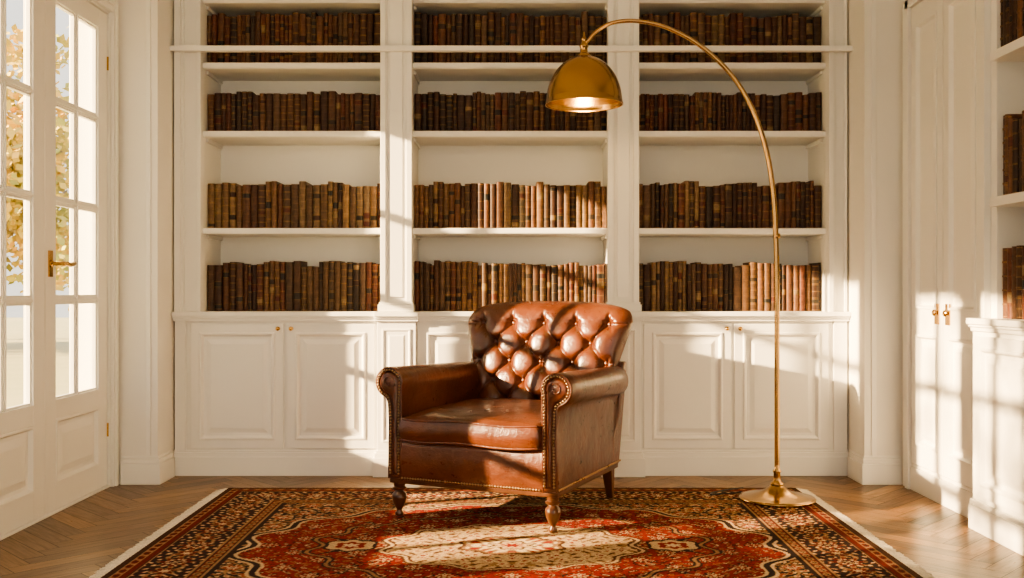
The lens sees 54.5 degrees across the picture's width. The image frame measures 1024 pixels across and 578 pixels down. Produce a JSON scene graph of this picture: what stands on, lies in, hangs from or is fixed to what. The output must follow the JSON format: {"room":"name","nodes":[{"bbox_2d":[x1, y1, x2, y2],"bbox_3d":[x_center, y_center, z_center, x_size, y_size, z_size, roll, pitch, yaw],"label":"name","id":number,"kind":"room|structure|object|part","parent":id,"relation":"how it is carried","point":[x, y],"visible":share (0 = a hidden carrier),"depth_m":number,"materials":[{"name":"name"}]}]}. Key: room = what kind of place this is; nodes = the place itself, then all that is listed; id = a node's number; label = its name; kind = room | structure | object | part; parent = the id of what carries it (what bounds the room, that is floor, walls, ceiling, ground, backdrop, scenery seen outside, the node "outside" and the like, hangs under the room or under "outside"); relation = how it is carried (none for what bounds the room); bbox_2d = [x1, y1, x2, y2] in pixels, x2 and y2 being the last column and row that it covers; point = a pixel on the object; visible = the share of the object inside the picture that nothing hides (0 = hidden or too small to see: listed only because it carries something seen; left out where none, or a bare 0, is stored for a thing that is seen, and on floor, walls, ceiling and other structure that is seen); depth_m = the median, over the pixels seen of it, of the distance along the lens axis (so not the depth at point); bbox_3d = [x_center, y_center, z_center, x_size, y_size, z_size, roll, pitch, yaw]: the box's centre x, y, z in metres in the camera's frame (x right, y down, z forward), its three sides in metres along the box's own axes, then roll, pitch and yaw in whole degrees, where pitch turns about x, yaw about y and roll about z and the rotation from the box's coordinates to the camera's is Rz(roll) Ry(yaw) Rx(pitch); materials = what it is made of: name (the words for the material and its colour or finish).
{"room":"library","nodes":[
{"label":"library","id":0,"kind":"room"},
{"bbox_2d":[93,0,174,486],"bbox_3d":[-2.080,-0.470,2.250,0.420,3.000,7.500,0,0,0],"label":"wall","id":1,"kind":"structure","parent":0,"point":[132,13],"depth_m":5.25,"materials":[{"name":"paint"}]},
{"bbox_2d":[0,0,44,535],"bbox_3d":[-2.123,-0.204,4.136,0.049,2.441,0.684,0,0,0],"label":"french door","id":2,"kind":"structure","parent":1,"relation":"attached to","point":[22,426],"depth_m":4.36,"materials":[{"name":"white paint"}]},
{"bbox_2d":[0,0,118,540],"bbox_3d":[-2.176,-0.237,4.480,0.228,2.534,1.528,0,0,0],"label":"trim","id":3,"kind":"structure","parent":1,"relation":"attached to","point":[112,6],"depth_m":5.17,"materials":[{"name":"white paint"}]},
{"bbox_2d":[45,0,106,513],"bbox_3d":[-2.123,-0.204,4.824,0.049,2.441,0.684,0,0,0],"label":"french door","id":4,"kind":"structure","parent":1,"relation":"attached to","point":[76,420],"depth_m":4.81,"materials":[{"name":"white paint"}]},
{"bbox_2d":[48,57,108,436],"bbox_3d":[-2.066,-0.220,4.839,0.075,1.970,0.660,0,0,0],"label":"hardware piece","id":5,"kind":"object","parent":4,"relation":"attached to","point":[51,263],"visible":1,"depth_m":4.53,"materials":[{"name":"gold metal"}]},
{"bbox_2d":[120,449,174,484],"bbox_3d":[-1.955,0.955,5.345,0.210,0.150,0.230,0,0,0],"label":"baseboard","id":6,"kind":"structure","parent":1,"relation":"attached to","point":[134,470],"depth_m":5.23,"materials":[{"name":"white paint"}]},
{"bbox_2d":[146,0,875,455],"bbox_3d":[-0.005,-0.545,5.247,3.850,2.850,0.007,0,0,0],"label":"trim","id":7,"kind":"structure","parent":1,"relation":"attached to","point":[148,2],"depth_m":5.24,"materials":[{"name":"white paint"}]},
{"bbox_2d":[0,476,1023,577],"bbox_3d":[0.140,1.080,2.250,4.860,0.100,7.500,0,0,0],"label":"floor","id":8,"kind":"structure","parent":0,"point":[79,540],"depth_m":4.46,"materials":[{"name":"brown wood"}]},
{"bbox_2d":[170,0,852,476],"bbox_3d":[-0.005,-0.470,5.655,3.726,3.000,0.460,0,0,0],"label":"built-in bookcase","id":9,"kind":"object","parent":8,"relation":"on","point":[258,393],"visible":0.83,"depth_m":5.50,"materials":[{"name":"white paint"}]},
{"bbox_2d":[207,11,820,310],"bbox_3d":[0.013,-0.872,5.683,3.455,1.994,0.200,0,0,0],"label":"books","id":10,"kind":"object","parent":9,"relation":"in","point":[271,285],"visible":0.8,"depth_m":5.60,"materials":[{"name":"leather"}]},
{"bbox_2d":[89,488,933,577],"bbox_3d":[0.000,1.023,3.949,3.030,0.012,2.303,0,0,0],"label":"rug","id":11,"kind":"object","parent":8,"relation":"on","point":[231,532],"visible":0.98,"depth_m":4.03,"materials":[{"name":"fabric"}]},
{"bbox_2d":[376,301,632,532],"bbox_3d":[0.003,0.540,4.691,0.948,0.955,1.008,0,0,25],"label":"armchair","id":12,"kind":"object","parent":11,"relation":"on","point":[536,409],"visible":1,"depth_m":4.46,"materials":[{"name":"brown leather"}]},
{"bbox_3d":[-0.506,0.942,4.472,0.068,0.152,0.068,0,0,25],"label":"leg","id":13,"kind":"part","parent":12,"relation":"part of","materials":[{"name":"brown wood"}]},
{"bbox_3d":[-0.385,0.598,4.809,0.144,0.499,0.806,0,0,25],"label":"arm","id":14,"kind":"part","parent":12,"relation":"part of","materials":[{"name":"brown leather"}]},
{"bbox_2d":[398,398,541,447],"bbox_3d":[-0.041,0.599,4.594,0.694,0.142,0.796,0,0,25],"label":"seat cushion","id":15,"kind":"object","parent":12,"relation":"on","point":[426,422],"depth_m":4.30,"materials":[{"name":"brown leather"}]},
{"bbox_3d":[-0.029,0.759,4.621,0.684,0.187,0.752,0,0,25],"label":"rail","id":16,"kind":"part","parent":12,"relation":"part of","materials":[{"name":"brown leather"}]},
{"bbox_3d":[-0.015,0.600,4.651,0.927,0.489,0.829,0,0,25],"label":"nailhead trim","id":17,"kind":"part","parent":12,"relation":"part of","materials":[{"name":"gold metal"}]},
{"bbox_3d":[-0.016,0.858,4.650,0.810,0.020,0.790,0,0,25],"label":"frame","id":18,"kind":"part","parent":12,"relation":"part of","materials":[{"name":"brown wood"}]},
{"bbox_3d":[0.149,0.605,5.012,0.843,0.495,0.187,0,0,25],"label":"frame","id":19,"kind":"part","parent":12,"relation":"part of","materials":[{"name":"brown leather"}]},
{"bbox_3d":[0.171,0.942,4.163,0.068,0.152,0.068,0,0,25],"label":"leg","id":20,"kind":"part","parent":12,"relation":"part of","materials":[{"name":"brown wood"}]},
{"bbox_3d":[0.346,0.598,4.476,0.144,0.499,0.806,0,0,25],"label":"arm","id":21,"kind":"part","parent":12,"relation":"part of","materials":[{"name":"brown leather"}]},
{"bbox_3d":[0.470,0.940,4.837,0.052,0.155,0.074,0,0,25],"label":"leg","id":22,"kind":"part","parent":12,"relation":"part of","materials":[{"name":"brown wood"}]},
{"bbox_2d":[545,19,815,507],"bbox_3d":[0.810,-0.143,4.848,1.304,2.321,0.474,0,0,0],"label":"arc floor lamp","id":23,"kind":"object","parent":11,"relation":"on","point":[584,82],"visible":1,"depth_m":4.79,"materials":[{"name":"gold metal"}]},
{"bbox_3d":[0.347,-1.006,4.800,0.376,0.236,0.376,0,0,0],"label":"lamp shade","id":24,"kind":"part","parent":23,"relation":"part of","materials":[{"name":"gold metal"}]},
{"bbox_2d":[903,0,990,517],"bbox_3d":[2.219,-0.470,4.772,0.393,3.000,0.945,0,0,0],"label":"tall cabinet","id":25,"kind":"object","parent":8,"relation":"on","point":[947,43],"visible":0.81,"depth_m":4.73,"materials":[{"name":"white paint"}]},
{"bbox_2d":[966,0,1023,555],"bbox_3d":[2.188,-0.470,2.700,0.455,3.000,3.199,0,0,0],"label":"built-in bookcase","id":26,"kind":"object","parent":8,"relation":"on","point":[996,507],"visible":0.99,"depth_m":4.14,"materials":[{"name":"white paint"}]},
{"bbox_2d":[1000,0,1023,318],"bbox_3d":[2.172,-0.613,3.075,0.201,1.475,2.338,0,0,0],"label":"books","id":27,"kind":"object","parent":26,"relation":"in","point":[1012,11],"visible":0.92,"depth_m":4.14,"materials":[{"name":"leather"}]},
{"bbox_2d":[847,0,904,483],"bbox_3d":[2.215,-0.470,2.250,0.710,3.000,7.500,0,0,0],"label":"wall","id":28,"kind":"structure","parent":0,"point":[889,13],"depth_m":5.25,"materials":[{"name":"paint"}]},
{"bbox_2d":[847,449,901,484],"bbox_3d":[1.945,0.955,5.345,0.210,0.150,0.230,0,0,0],"label":"baseboard","id":29,"kind":"structure","parent":28,"relation":"attached to","point":[865,470],"depth_m":5.23,"materials":[{"name":"white paint"}]},
{"label":"outside","id":30,"kind":"structure","parent":0,"visible":0},
{"bbox_2d":[6,318,68,407],"bbox_3d":[-21.195,1.215,14.000,37.610,0.130,52.000,0,0,0],"label":"lawn","id":31,"kind":"structure","parent":30,"point":[14,327],"depth_m":16.23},
{"bbox_2d":[6,55,68,310],"bbox_3d":[-9.483,-1.686,18.060,4.663,5.667,5.884,0,0,-19],"label":"tree","id":32,"kind":"object","parent":31,"relation":"on","point":[14,125],"visible":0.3,"depth_m":17.63,"materials":[{"name":"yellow plant"}]},
{"bbox_2d":[6,23,68,183],"bbox_3d":[-12.944,-2.419,22.499,7.987,7.133,5.990,0,0,0],"label":"tree","id":33,"kind":"object","parent":31,"relation":"on","point":[16,54],"visible":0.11,"depth_m":21.21,"materials":[{"name":"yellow plant"}]}
]}

